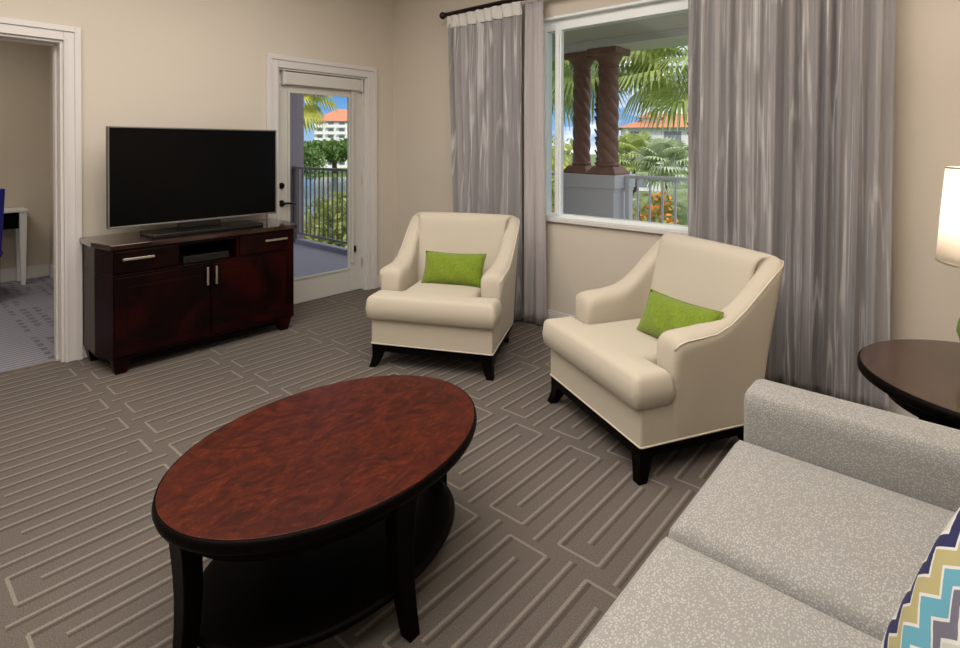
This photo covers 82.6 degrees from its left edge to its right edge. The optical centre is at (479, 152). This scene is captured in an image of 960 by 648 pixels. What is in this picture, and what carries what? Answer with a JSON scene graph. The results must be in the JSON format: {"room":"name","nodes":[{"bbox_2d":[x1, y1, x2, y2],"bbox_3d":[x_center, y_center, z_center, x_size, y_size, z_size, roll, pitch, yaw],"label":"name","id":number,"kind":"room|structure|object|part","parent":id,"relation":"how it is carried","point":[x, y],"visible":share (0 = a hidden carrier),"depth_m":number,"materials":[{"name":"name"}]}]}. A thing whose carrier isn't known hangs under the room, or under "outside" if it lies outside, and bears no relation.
{"room":"hotel room","nodes":[
{"label":"hotel room","id":0,"kind":"room"},
{"bbox_2d":[0,41,49,269],"bbox_3d":[-5.586,-0.239,4.682,0.150,3.100,3.200,1,1,41],"label":"wall","id":1,"kind":"structure","parent":0,"point":[24,67],"depth_m":5.62,"materials":[{"name":"paint"}]},
{"bbox_2d":[0,263,53,282],"bbox_3d":[-4.536,1.260,3.703,2.750,0.130,3.100,1,1,41],"label":"baseboard","id":2,"kind":"structure","parent":1,"relation":"attached to","point":[42,270],"depth_m":5.64,"materials":[{"name":"grey wood"}]},
{"bbox_2d":[48,46,53,265],"bbox_3d":[-3.457,-0.236,4.904,2.750,3.100,0.150,1,1,41],"label":"wall","id":3,"kind":"structure","parent":0,"point":[50,47],"depth_m":5.70,"materials":[{"name":"paint"}]},
{"bbox_2d":[0,0,392,323],"bbox_3d":[-2.645,-0.218,3.595,0.200,3.100,5.460,1,1,41],"label":"wall","id":4,"kind":"structure","parent":0,"point":[145,63],"depth_m":4.07,"materials":[{"name":"beige paint"}]},
{"bbox_2d":[0,17,82,362],"bbox_3d":[-2.992,0.271,3.188,0.229,2.130,1.063,1,1,41],"label":"trim","id":5,"kind":"structure","parent":4,"relation":"attached to","point":[66,49],"depth_m":3.48,"materials":[{"name":"grey wood"}]},
{"bbox_2d":[83,275,380,357],"bbox_3d":[-2.622,1.276,3.482,0.014,0.115,5.300,1,1,41],"label":"baseboard","id":6,"kind":"structure","parent":4,"relation":"attached to","point":[378,276],"depth_m":5.31,"materials":[{"name":"grey"}]},
{"bbox_2d":[279,71,362,303],"bbox_3d":[-1.415,0.310,4.915,0.101,2.000,0.876,1,1,41],"label":"door","id":7,"kind":"structure","parent":4,"relation":"in","point":[311,287],"depth_m":4.99,"materials":[{"name":"grey paint"}]},
{"bbox_3d":[-1.631,0.433,4.637,0.056,0.056,0.140,1,1,41],"label":"lever handle","id":8,"kind":"part","parent":7,"relation":"part of","materials":[{"name":"brown metal"}]},
{"bbox_2d":[266,53,376,289],"bbox_3d":[-1.447,0.255,4.941,0.229,2.130,1.111,1,1,41],"label":"trim","id":9,"kind":"structure","parent":4,"relation":"attached to","point":[273,61],"depth_m":5.21,"materials":[{"name":"grey wood"}]},
{"bbox_2d":[281,70,362,262],"bbox_3d":[-1.397,0.175,4.905,0.048,1.730,0.810,1,1,41],"label":"roller shade","id":10,"kind":"object","parent":4,"relation":"attached to","point":[287,78],"visible":1,"depth_m":5.02,"materials":[{"name":"grey paint"}]},
{"bbox_3d":[-1.171,0.155,5.154,0.008,1.465,0.011,1,1,41],"label":"chain","id":11,"kind":"part","parent":10,"relation":"part of","materials":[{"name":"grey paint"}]},
{"bbox_2d":[290,93,303,238],"bbox_3d":[-2.804,-0.076,8.150,0.260,2.790,0.240,1,1,41],"label":"pillar","id":12,"kind":"structure","parent":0,"point":[296,99],"depth_m":8.08,"materials":[{"name":"grey paint"}]},
{"bbox_2d":[304,177,345,220],"bbox_3d":[-38.195,7.185,91.767,130.000,0.050,120.000,1,1,41],"label":"water","id":13,"kind":"object","parent":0,"point":[330,178],"depth_m":106.01,"materials":[{"name":"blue liquid"}]},
{"bbox_2d":[294,240,359,304],"bbox_3d":[-0.182,1.470,4.826,8.600,0.210,4.020,1,1,41],"label":"floor","id":14,"kind":"structure","parent":0,"point":[308,260],"depth_m":6.70,"materials":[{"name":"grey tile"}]},
{"bbox_2d":[293,166,346,243],"bbox_3d":[-1.909,0.773,7.315,2.195,1.115,0.050,1,1,41],"label":"balcony railing","id":15,"kind":"object","parent":14,"relation":"on","point":[295,168],"visible":0.54,"depth_m":7.60,"materials":[{"name":"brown metal"}]},
{"bbox_3d":[-2.717,0.780,8.027,0.040,1.080,0.040,1,1,41],"label":"post","id":16,"kind":"part","parent":15,"relation":"part of","materials":[{"name":"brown metal"}]},
{"bbox_3d":[-1.907,0.233,7.308,2.195,0.035,0.050,1,1,41],"label":"rail","id":17,"kind":"part","parent":15,"relation":"part of","materials":[{"name":"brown metal"}]},
{"bbox_3d":[-1.910,1.186,7.319,2.195,0.030,0.030,1,1,41],"label":"rail","id":18,"kind":"part","parent":15,"relation":"part of","materials":[{"name":"brown metal"}]},
{"bbox_2d":[295,238,346,254],"bbox_3d":[-1.665,1.304,7.118,2.640,0.060,0.100,1,1,41],"label":"trim","id":19,"kind":"structure","parent":14,"relation":"on","point":[338,249],"depth_m":7.52,"materials":[{"name":"grey concrete"}]},
{"bbox_2d":[563,173,634,219],"bbox_3d":[1.254,0.794,5.893,0.670,1.125,0.470,1,1,41],"label":"pedestal","id":20,"kind":"object","parent":14,"relation":"on","point":[583,194],"visible":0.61,"depth_m":5.68,"materials":[{"name":"grey paint"}]},
{"bbox_2d":[563,51,596,173],"bbox_3d":[1.126,-0.428,6.055,0.304,1.313,0.304,1,1,41],"label":"twisted column","id":21,"kind":"structure","parent":20,"relation":"on","point":[581,62],"depth_m":5.97,"materials":[{"name":"brown stone"}]},
{"bbox_2d":[587,46,629,174],"bbox_3d":[1.353,-0.424,5.761,0.330,1.313,0.330,1,1,41],"label":"twisted column","id":22,"kind":"structure","parent":20,"relation":"on","point":[608,59],"depth_m":5.67,"materials":[{"name":"brown stone"}]},
{"bbox_2d":[625,175,687,224],"bbox_3d":[2.725,0.813,4.590,3.240,1.125,0.050,1,1,41],"label":"balcony railing","id":23,"kind":"object","parent":14,"relation":"on","point":[628,178],"visible":0.23,"depth_m":5.47,"materials":[{"name":"grey metal"}]},
{"bbox_3d":[1.524,0.815,5.648,0.040,1.090,0.040,1,1,41],"label":"post","id":24,"kind":"part","parent":23,"relation":"part of","materials":[{"name":"grey metal"}]},
{"bbox_3d":[2.726,0.268,4.583,3.240,0.035,0.050,1,1,41],"label":"rail","id":25,"kind":"part","parent":23,"relation":"part of","materials":[{"name":"grey metal"}]},
{"bbox_2d":[0,276,738,647],"bbox_3d":[-1.859,1.403,2.810,8.250,0.120,5.500,1,1,41],"label":"floor","id":26,"kind":"structure","parent":0,"point":[552,523],"depth_m":2.24,"materials":[{"name":"carpet"}]},
{"bbox_2d":[0,188,4,256],"bbox_3d":[-4.491,0.813,4.752,0.577,1.000,0.496,1,1,41],"label":"desk chair","id":27,"kind":"object","parent":26,"relation":"on","point":[2,190],"visible":1,"depth_m":4.75,"materials":[{"name":"blue fabric"}]},
{"bbox_2d":[3,207,28,284],"bbox_3d":[-4.966,0.936,5.040,0.290,0.745,1.220,1,1,41],"label":"desk","id":28,"kind":"object","parent":26,"relation":"on","point":[15,218],"visible":1,"depth_m":5.38,"materials":[{"name":"white paint"}]},
{"bbox_3d":[-4.782,0.668,5.211,0.196,0.159,0.565,1,1,41],"label":"drawer","id":29,"kind":"part","parent":28,"relation":"part of","materials":[{"name":"brown wood"}]},
{"bbox_3d":[-4.676,0.944,5.543,0.060,0.720,0.060,1,1,41],"label":"leg","id":30,"kind":"part","parent":28,"relation":"part of","materials":[{"name":"white paint"}]},
{"bbox_3d":[-4.511,0.946,5.398,0.060,0.720,0.060,1,1,41],"label":"leg","id":31,"kind":"part","parent":28,"relation":"part of","materials":[{"name":"white paint"}]},
{"bbox_2d":[0,359,59,374],"bbox_3d":[-2.975,1.333,3.183,0.030,0.006,0.851,1,1,41],"label":"trim","id":32,"kind":"structure","parent":26,"relation":"on","point":[56,360],"depth_m":3.39,"materials":[{"name":"silver metal"}]},
{"bbox_2d":[79,218,296,374],"bbox_3d":[-1.949,0.938,3.829,0.518,0.787,1.301,1,1,41],"label":"media console","id":33,"kind":"object","parent":26,"relation":"on","point":[140,302],"visible":0.93,"depth_m":3.52,"materials":[{"name":"brown wood"}]},
{"bbox_3d":[-2.072,0.640,3.318,0.032,0.014,0.170,1,1,41],"label":"handle","id":34,"kind":"part","parent":33,"relation":"part of","materials":[{"name":"silver metal"}]},
{"bbox_3d":[-2.053,0.658,3.376,0.016,0.127,0.348,1,1,41],"label":"drawer","id":35,"kind":"part","parent":33,"relation":"part of","materials":[{"name":"brown wood"}]},
{"bbox_3d":[-1.989,0.986,3.452,0.016,0.470,0.542,1,1,41],"label":"door","id":36,"kind":"part","parent":33,"relation":"part of","materials":[{"name":"brown wood"}]},
{"bbox_3d":[-1.982,0.986,3.446,0.004,0.350,0.422,1,1,41],"label":"door panel","id":37,"kind":"part","parent":33,"relation":"part of","materials":[{"name":"brown wood"}]},
{"bbox_2d":[106,126,276,237],"bbox_3d":[-1.940,0.188,3.811,0.260,0.712,1.114,1,1,41],"label":"television","id":38,"kind":"object","parent":33,"relation":"on","point":[194,179],"visible":1,"depth_m":3.74,"materials":[{"name":"black plastic"}]},
{"bbox_2d":[180,246,228,263],"bbox_3d":[-1.932,0.706,3.768,0.240,0.050,0.300,1,1,41],"label":"cable box","id":39,"kind":"object","parent":33,"relation":"on","point":[207,253],"visible":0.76,"depth_m":3.72,"materials":[{"name":"black plastic"}]},
{"bbox_3d":[-1.806,0.819,3.621,0.032,0.120,0.014,1,1,41],"label":"handle","id":40,"kind":"part","parent":33,"relation":"part of","materials":[{"name":"silver metal"}]},
{"bbox_3d":[-1.769,0.819,3.663,0.032,0.120,0.014,1,1,41],"label":"handle","id":41,"kind":"part","parent":33,"relation":"part of","materials":[{"name":"silver metal"}]},
{"bbox_3d":[-1.623,0.982,3.868,0.016,0.470,0.542,1,1,41],"label":"door","id":42,"kind":"part","parent":33,"relation":"part of","materials":[{"name":"brown wood"}]},
{"bbox_3d":[-1.616,0.982,3.861,0.004,0.350,0.422,1,1,41],"label":"door panel","id":43,"kind":"part","parent":33,"relation":"part of","materials":[{"name":"brown wood"}]},
{"bbox_3d":[-1.558,0.652,3.937,0.016,0.127,0.348,1,1,41],"label":"drawer","id":44,"kind":"part","parent":33,"relation":"part of","materials":[{"name":"brown wood"}]},
{"bbox_3d":[-1.486,0.634,3.981,0.032,0.014,0.170,1,1,41],"label":"handle","id":45,"kind":"part","parent":33,"relation":"part of","materials":[{"name":"silver metal"}]},
{"bbox_2d":[151,375,476,647],"bbox_3d":[-0.456,1.134,1.755,0.760,0.452,1.054,1,1,39],"label":"coffee table","id":46,"kind":"object","parent":26,"relation":"on","point":[314,510],"visible":1,"depth_m":1.55,"materials":[{"name":"brown wood"}]},
{"bbox_3d":[-0.753,1.160,1.393,0.088,0.405,0.065,1,1,39],"label":"leg","id":47,"kind":"part","parent":46,"relation":"part of","materials":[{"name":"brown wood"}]},
{"bbox_2d":[197,479,454,647],"bbox_3d":[-0.457,1.252,1.756,0.606,0.025,0.900,1,1,39],"label":"shelf","id":48,"kind":"object","parent":46,"relation":"attached to","point":[303,600],"depth_m":1.56,"materials":[{"name":"brown wood"}]},
{"bbox_3d":[-0.214,1.160,1.556,0.086,0.405,0.088,1,1,39],"label":"leg","id":49,"kind":"part","parent":46,"relation":"part of","materials":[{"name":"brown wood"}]},
{"bbox_3d":[-0.159,1.154,2.117,0.088,0.405,0.065,1,1,39],"label":"leg","id":50,"kind":"part","parent":46,"relation":"part of","materials":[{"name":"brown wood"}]},
{"bbox_2d":[365,212,519,380],"bbox_3d":[-0.210,0.894,3.680,0.836,0.888,0.834,0,1,15],"label":"armchair","id":51,"kind":"object","parent":26,"relation":"on","point":[408,315],"visible":0.93,"depth_m":3.41,"materials":[{"name":"beige fabric"}]},
{"bbox_3d":[-0.645,1.289,3.442,0.079,0.100,0.082,0,1,15],"label":"leg","id":52,"kind":"part","parent":51,"relation":"part of","materials":[{"name":"brown wood"}]},
{"bbox_2d":[365,280,502,329],"bbox_3d":[-0.244,0.960,3.549,0.836,0.158,0.560,0,1,15],"label":"seat cushion","id":53,"kind":"object","parent":51,"relation":"on","point":[410,302],"depth_m":3.33,"materials":[{"name":"beige fabric"}]},
{"bbox_3d":[-0.235,1.115,3.589,0.780,0.158,0.550,0,1,15],"label":"seat rail","id":54,"kind":"part","parent":51,"relation":"part of","materials":[{"name":"beige fabric"}]},
{"bbox_2d":[421,250,486,287],"bbox_3d":[-0.177,0.786,3.684,0.435,0.213,0.159,0,1,16],"label":"throw pillow","id":55,"kind":"object","parent":51,"relation":"on","point":[440,267],"visible":0.96,"depth_m":3.63,"materials":[{"name":"green fabric"}]},
{"bbox_3d":[0.050,1.293,3.261,0.079,0.100,0.082,0,1,15],"label":"leg","id":56,"kind":"part","parent":51,"relation":"part of","materials":[{"name":"brown wood"}]},
{"bbox_2d":[542,233,783,485],"bbox_3d":[0.866,0.908,2.728,0.834,0.888,0.836,0,1,-21],"label":"armchair","id":57,"kind":"object","parent":26,"relation":"on","point":[684,387],"visible":0.92,"depth_m":2.44,"materials":[{"name":"beige fabric"}]},
{"bbox_3d":[0.416,1.298,2.945,0.082,0.100,0.079,0,1,-21],"label":"leg","id":58,"kind":"part","parent":57,"relation":"part of","materials":[{"name":"brown wood"}]},
{"bbox_2d":[542,316,675,410],"bbox_3d":[0.738,0.973,2.680,0.560,0.158,0.836,0,1,-21],"label":"seat cushion","id":59,"kind":"object","parent":57,"relation":"on","point":[624,360],"depth_m":2.49,"materials":[{"name":"beige fabric"}]},
{"bbox_3d":[0.775,1.128,2.696,0.550,0.158,0.780,0,1,-21],"label":"seat rail","id":60,"kind":"part","parent":57,"relation":"part of","materials":[{"name":"beige fabric"}]},
{"bbox_3d":[0.670,1.307,2.275,0.082,0.100,0.079,0,1,-21],"label":"leg","id":61,"kind":"part","parent":57,"relation":"part of","materials":[{"name":"brown wood"}]},
{"bbox_2d":[636,289,723,337],"bbox_3d":[0.929,0.806,2.584,0.164,0.209,0.448,0,1,-24],"label":"throw pillow","id":62,"kind":"object","parent":57,"relation":"on","point":[662,313],"visible":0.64,"depth_m":2.57,"materials":[{"name":"green fabric"}]},
{"bbox_3d":[1.211,1.305,2.509,0.082,0.100,0.055,0,1,-21],"label":"leg","id":63,"kind":"part","parent":57,"relation":"part of","materials":[{"name":"brown wood"}]},
{"bbox_2d":[579,379,959,647],"bbox_3d":[0.635,0.958,0.800,1.020,0.832,2.090,1,1,41],"label":"sofa","id":64,"kind":"object","parent":26,"relation":"on","point":[814,528],"visible":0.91,"depth_m":1.31,"materials":[{"name":"grey fabric"}]},
{"bbox_2d":[579,537,881,647],"bbox_3d":[0.567,1.000,0.866,0.832,0.171,0.578,1,1,41],"label":"seat cushion","id":65,"kind":"object","parent":64,"relation":"on","point":[680,596],"depth_m":1.08,"materials":[{"name":"grey fabric"}]},
{"bbox_2d":[668,440,954,640],"bbox_3d":[0.951,0.996,1.302,0.832,0.171,0.576,1,1,41],"label":"seat cushion","id":66,"kind":"object","parent":64,"relation":"on","point":[847,540],"depth_m":1.34,"materials":[{"name":"grey fabric"}]},
{"bbox_3d":[1.238,1.012,1.551,0.877,0.470,0.168,1,1,41],"label":"arm","id":67,"kind":"part","parent":64,"relation":"part of","materials":[{"name":"grey fabric"}]},
{"bbox_2d":[880,507,959,647],"bbox_3d":[0.694,0.742,0.737,0.193,0.418,0.440,0,1,24],"label":"throw pillow","id":68,"kind":"object","parent":64,"relation":"on","point":[928,615],"visible":1,"depth_m":0.83,"materials":[{"name":"fabric"}]},
{"bbox_2d":[857,339,959,429],"bbox_3d":[1.754,1.065,1.821,0.826,0.600,0.826,1,1,41],"label":"end table","id":69,"kind":"object","parent":26,"relation":"on","point":[921,376],"visible":0.64,"depth_m":1.89,"materials":[{"name":"brown wood"}]},
{"bbox_2d":[935,166,959,339],"bbox_3d":[1.796,0.408,1.845,0.405,0.712,0.404,1,1,41],"label":"table lamp","id":70,"kind":"object","parent":69,"relation":"on","point":[948,241],"visible":1,"depth_m":1.88,"materials":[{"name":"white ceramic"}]},
{"bbox_3d":[1.797,0.220,1.843,0.405,0.334,0.404,1,1,41],"label":"shade frame","id":71,"kind":"part","parent":70,"relation":"part of","materials":[{"name":"white fabric"}]},
{"bbox_3d":[1.797,0.219,1.843,0.400,0.334,0.400,1,1,41],"label":"lamp shade","id":72,"kind":"part","parent":70,"relation":"part of","materials":[{"name":"white fabric"}]},
{"bbox_2d":[552,12,687,45],"bbox_3d":[-0.340,-1.383,4.605,8.600,0.480,3.520,1,1,41],"label":"ceiling","id":73,"kind":"structure","parent":0,"point":[680,20],"depth_m":5.06,"materials":[{"name":"white paint"}]},
{"bbox_2d":[552,27,687,60],"bbox_3d":[1.796,-1.427,5.401,6.450,0.700,0.500,1,1,41],"label":"beam","id":74,"kind":"structure","parent":0,"point":[673,37],"depth_m":5.43,"materials":[{"name":"white paint"}]},
{"bbox_2d":[393,0,959,341],"bbox_3d":[1.077,-0.211,3.847,5.050,3.100,0.160,1,1,41],"label":"wall","id":75,"kind":"structure","parent":0,"point":[925,291],"depth_m":3.68,"materials":[{"name":"beige paint"}]},
{"bbox_2d":[439,0,524,19],"bbox_3d":[0.972,-1.185,3.722,3.446,0.066,0.152,1,1,41],"label":"curtain rod","id":76,"kind":"object","parent":75,"relation":"attached to","point":[442,15],"visible":0.89,"depth_m":4.52,"materials":[{"name":"brown metal"}]},
{"bbox_2d":[447,1,521,321],"bbox_3d":[0.024,0.072,4.499,0.810,2.490,0.084,1,1,41],"label":"curtain","id":77,"kind":"object","parent":76,"relation":"hanging from","point":[485,45],"visible":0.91,"depth_m":4.45,"materials":[{"name":"grey fabric"}]},
{"bbox_2d":[524,0,545,324],"bbox_3d":[0.427,0.081,4.204,0.214,2.482,0.055,1,1,41],"label":"curtain","id":78,"kind":"object","parent":76,"relation":"hanging from","point":[534,151],"visible":1,"depth_m":4.23,"materials":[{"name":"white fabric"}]},
{"bbox_2d":[688,0,894,410],"bbox_3d":[1.679,0.095,3.057,1.040,2.487,0.084,1,1,41],"label":"curtain","id":79,"kind":"object","parent":76,"relation":"hanging from","point":[791,102],"visible":0.7,"depth_m":2.98,"materials":[{"name":"grey fabric"}]},
{"bbox_2d":[543,0,665,148],"bbox_3d":[1.055,-0.263,3.792,1.510,1.544,0.050,1,1,41],"label":"trim","id":80,"kind":"structure","parent":75,"relation":"attached to","point":[641,2],"depth_m":4.04,"materials":[{"name":"white plastic"}]},
{"bbox_2d":[545,0,687,230],"bbox_3d":[1.091,-0.260,3.832,1.510,1.550,0.102,1,1,41],"label":"window","id":81,"kind":"structure","parent":75,"relation":"in","point":[668,7],"depth_m":4.21,"materials":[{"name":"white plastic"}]},
{"bbox_2d":[546,216,687,235],"bbox_3d":[1.044,0.523,3.791,1.520,0.028,0.078,1,1,41],"label":"trim","id":82,"kind":"structure","parent":75,"relation":"attached to","point":[548,218],"depth_m":3.83,"materials":[{"name":"grey"}]},
{"bbox_2d":[522,304,918,418],"bbox_3d":[1.020,1.282,3.794,5.036,0.115,0.014,1,1,41],"label":"baseboard","id":83,"kind":"structure","parent":75,"relation":"attached to","point":[893,407],"depth_m":2.82,"materials":[{"name":"grey"}]},
{"label":"outside","id":84,"kind":"structure","parent":0,"visible":0},
{"bbox_2d":[304,154,686,224],"bbox_3d":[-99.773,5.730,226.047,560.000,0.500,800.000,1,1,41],"label":"ground","id":85,"kind":"structure","parent":84,"point":[593,156],"depth_m":163.75,"materials":[{"name":"green plant"}]},
{"bbox_2d":[304,222,317,241],"bbox_3d":[-6.014,4.929,16.331,1.942,6.496,2.167,1,1,41],"label":"shrub","id":86,"kind":"object","parent":85,"relation":"on","point":[308,226],"visible":0.02,"depth_m":16.52,"materials":[{"name":"green plant"}]},
{"bbox_2d":[304,218,322,239],"bbox_3d":[-5.976,5.168,18.390,1.935,5.971,2.020,1,1,41],"label":"shrub","id":87,"kind":"object","parent":85,"relation":"on","point":[312,220],"visible":0.02,"depth_m":18.37,"materials":[{"name":"green plant"}]},
{"bbox_2d":[304,141,326,179],"bbox_3d":[-18.411,3.238,55.627,4.837,8.900,5.190,1,1,41],"label":"broadleaf tree","id":88,"kind":"object","parent":85,"relation":"on","point":[311,155],"visible":0.32,"depth_m":55.62,"materials":[{"name":"green plant"}]},
{"bbox_2d":[304,94,339,133],"bbox_3d":[-5.194,2.633,15.077,2.816,11.126,2.804,1,1,41],"label":"palm tree","id":89,"kind":"object","parent":85,"relation":"on","point":[310,111],"visible":0.09,"depth_m":14.68,"materials":[{"name":"green plant"}]},
{"bbox_2d":[304,190,345,221],"bbox_3d":[-5.936,4.773,21.955,2.459,6.680,2.652,1,1,41],"label":"shrub","id":90,"kind":"object","parent":85,"relation":"on","point":[334,192],"visible":0.16,"depth_m":21.63,"materials":[{"name":"green plant"}]},
{"bbox_2d":[304,138,346,172],"bbox_3d":[-45.122,0.690,166.715,23.185,11.292,24.947,1,1,41],"label":"broadleaf tree","id":91,"kind":"object","parent":85,"relation":"on","point":[335,150],"visible":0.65,"depth_m":160.35,"materials":[{"name":"green plant"}]},
{"bbox_2d":[308,199,346,247],"bbox_3d":[-3.977,4.797,16.232,2.088,6.774,2.315,1,1,41],"label":"shrub","id":92,"kind":"object","parent":85,"relation":"on","point":[334,202],"visible":0.25,"depth_m":15.90,"materials":[{"name":"green plant"}]},
{"bbox_2d":[314,109,346,167],"bbox_3d":[-36.920,-5.461,214.515,54.000,22.500,18.200,0,1,-9],"label":"hotel building","id":93,"kind":"structure","parent":85,"relation":"on","point":[335,128],"depth_m":203.74,"materials":[{"name":"white paint"}]},
{"bbox_2d":[552,175,554,209],"bbox_3d":[1.437,4.348,16.543,2.449,7.694,2.636,1,1,41],"label":"shrub","id":94,"kind":"object","parent":85,"relation":"on","point":[553,176],"visible":0.02,"depth_m":16.64,"materials":[{"name":"green plant"}]},
{"bbox_2d":[552,197,554,211],"bbox_3d":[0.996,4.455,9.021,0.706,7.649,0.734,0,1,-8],"label":"flowering shrub","id":95,"kind":"object","parent":85,"relation":"on","point":[553,199],"visible":0.03,"depth_m":8.82,"materials":[{"name":"green plant"}]},
{"bbox_2d":[552,135,572,166],"bbox_3d":[3.093,3.688,24.060,4.840,8.853,5.106,1,1,41],"label":"shrub","id":96,"kind":"object","parent":85,"relation":"on","point":[566,153],"visible":0.04,"depth_m":23.21,"materials":[{"name":"green plant"}]},
{"bbox_2d":[552,145,572,183],"bbox_3d":[1.544,3.937,19.786,3.466,8.446,3.370,1,1,41],"label":"palm tree","id":97,"kind":"object","parent":85,"relation":"on","point":[569,147],"visible":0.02,"depth_m":19.28,"materials":[{"name":"green plant"}]},
{"bbox_2d":[552,61,592,128],"bbox_3d":[1.466,2.341,14.415,3.592,11.763,3.760,1,1,41],"label":"palm tree","id":98,"kind":"object","parent":85,"relation":"on","point":[553,70],"visible":0.02,"depth_m":13.26,"materials":[{"name":"green plant"}]},
{"bbox_2d":[552,47,687,165],"bbox_3d":[2.658,2.264,12.033,3.574,11.978,3.585,1,1,41],"label":"palm tree","id":99,"kind":"object","parent":85,"relation":"on","point":[568,83],"visible":0.06,"depth_m":11.84,"materials":[{"name":"green plant"}]},
{"bbox_3d":[2.670,-2.167,11.982,3.574,3.116,3.585,1,1,41],"label":"crown","id":100,"kind":"part","parent":99,"relation":"part of","materials":[{"name":"green plant"}]},
{"bbox_2d":[618,129,665,197],"bbox_3d":[8.725,3.338,30.706,3.587,9.430,3.344,1,1,41],"label":"palm tree","id":101,"kind":"object","parent":85,"relation":"on","point":[626,146],"visible":0.38,"depth_m":30.04,"materials":[{"name":"green plant"}]},
{"bbox_3d":[8.734,0.182,30.669,3.587,3.118,3.344,1,1,41],"label":"crown","id":102,"kind":"part","parent":101,"relation":"part of","materials":[{"name":"green plant"}]},
{"bbox_2d":[618,45,687,173],"bbox_3d":[3.991,2.526,9.846,3.576,11.515,3.512,1,1,41],"label":"palm tree","id":103,"kind":"object","parent":85,"relation":"on","point":[667,82],"visible":0.13,"depth_m":9.49,"materials":[{"name":"green plant"}]},
{"bbox_3d":[4.003,-1.563,9.799,3.576,3.337,3.512,1,1,41],"label":"crown","id":104,"kind":"part","parent":103,"relation":"part of","materials":[{"name":"green plant"}]},
{"bbox_2d":[619,114,687,191],"bbox_3d":[58.006,-0.118,104.399,62.000,14.900,18.000,0,1,13],"label":"hotel building","id":105,"kind":"structure","parent":85,"relation":"on","point":[633,127],"depth_m":102.22,"materials":[{"name":"white paint"}]},
{"bbox_2d":[638,112,662,121],"bbox_3d":[33.300,-6.412,106.509,4.800,3.500,4.800,0,1,13],"label":"tower","id":106,"kind":"structure","parent":105,"relation":"on","point":[644,120],"depth_m":104.85,"materials":[{"name":"white paint"}]},
{"bbox_2d":[633,190,683,224],"bbox_3d":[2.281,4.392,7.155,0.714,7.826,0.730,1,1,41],"label":"flowering shrub","id":107,"kind":"object","parent":85,"relation":"on","point":[668,206],"visible":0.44,"depth_m":7.10,"materials":[{"name":"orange plant"}]},
{"bbox_2d":[633,184,687,224],"bbox_3d":[2.766,4.412,9.027,2.450,7.753,2.332,0,1,-6],"label":"palm tree","id":108,"kind":"object","parent":85,"relation":"on","point":[681,202],"visible":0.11,"depth_m":8.74,"materials":[{"name":"green plant"}]},
{"bbox_2d":[634,136,687,192],"bbox_3d":[9.259,3.613,27.141,3.433,8.967,3.546,1,1,41],"label":"palm tree","id":109,"kind":"object","parent":85,"relation":"on","point":[658,150],"visible":0.67,"depth_m":26.49,"materials":[{"name":"green plant"}]}
]}

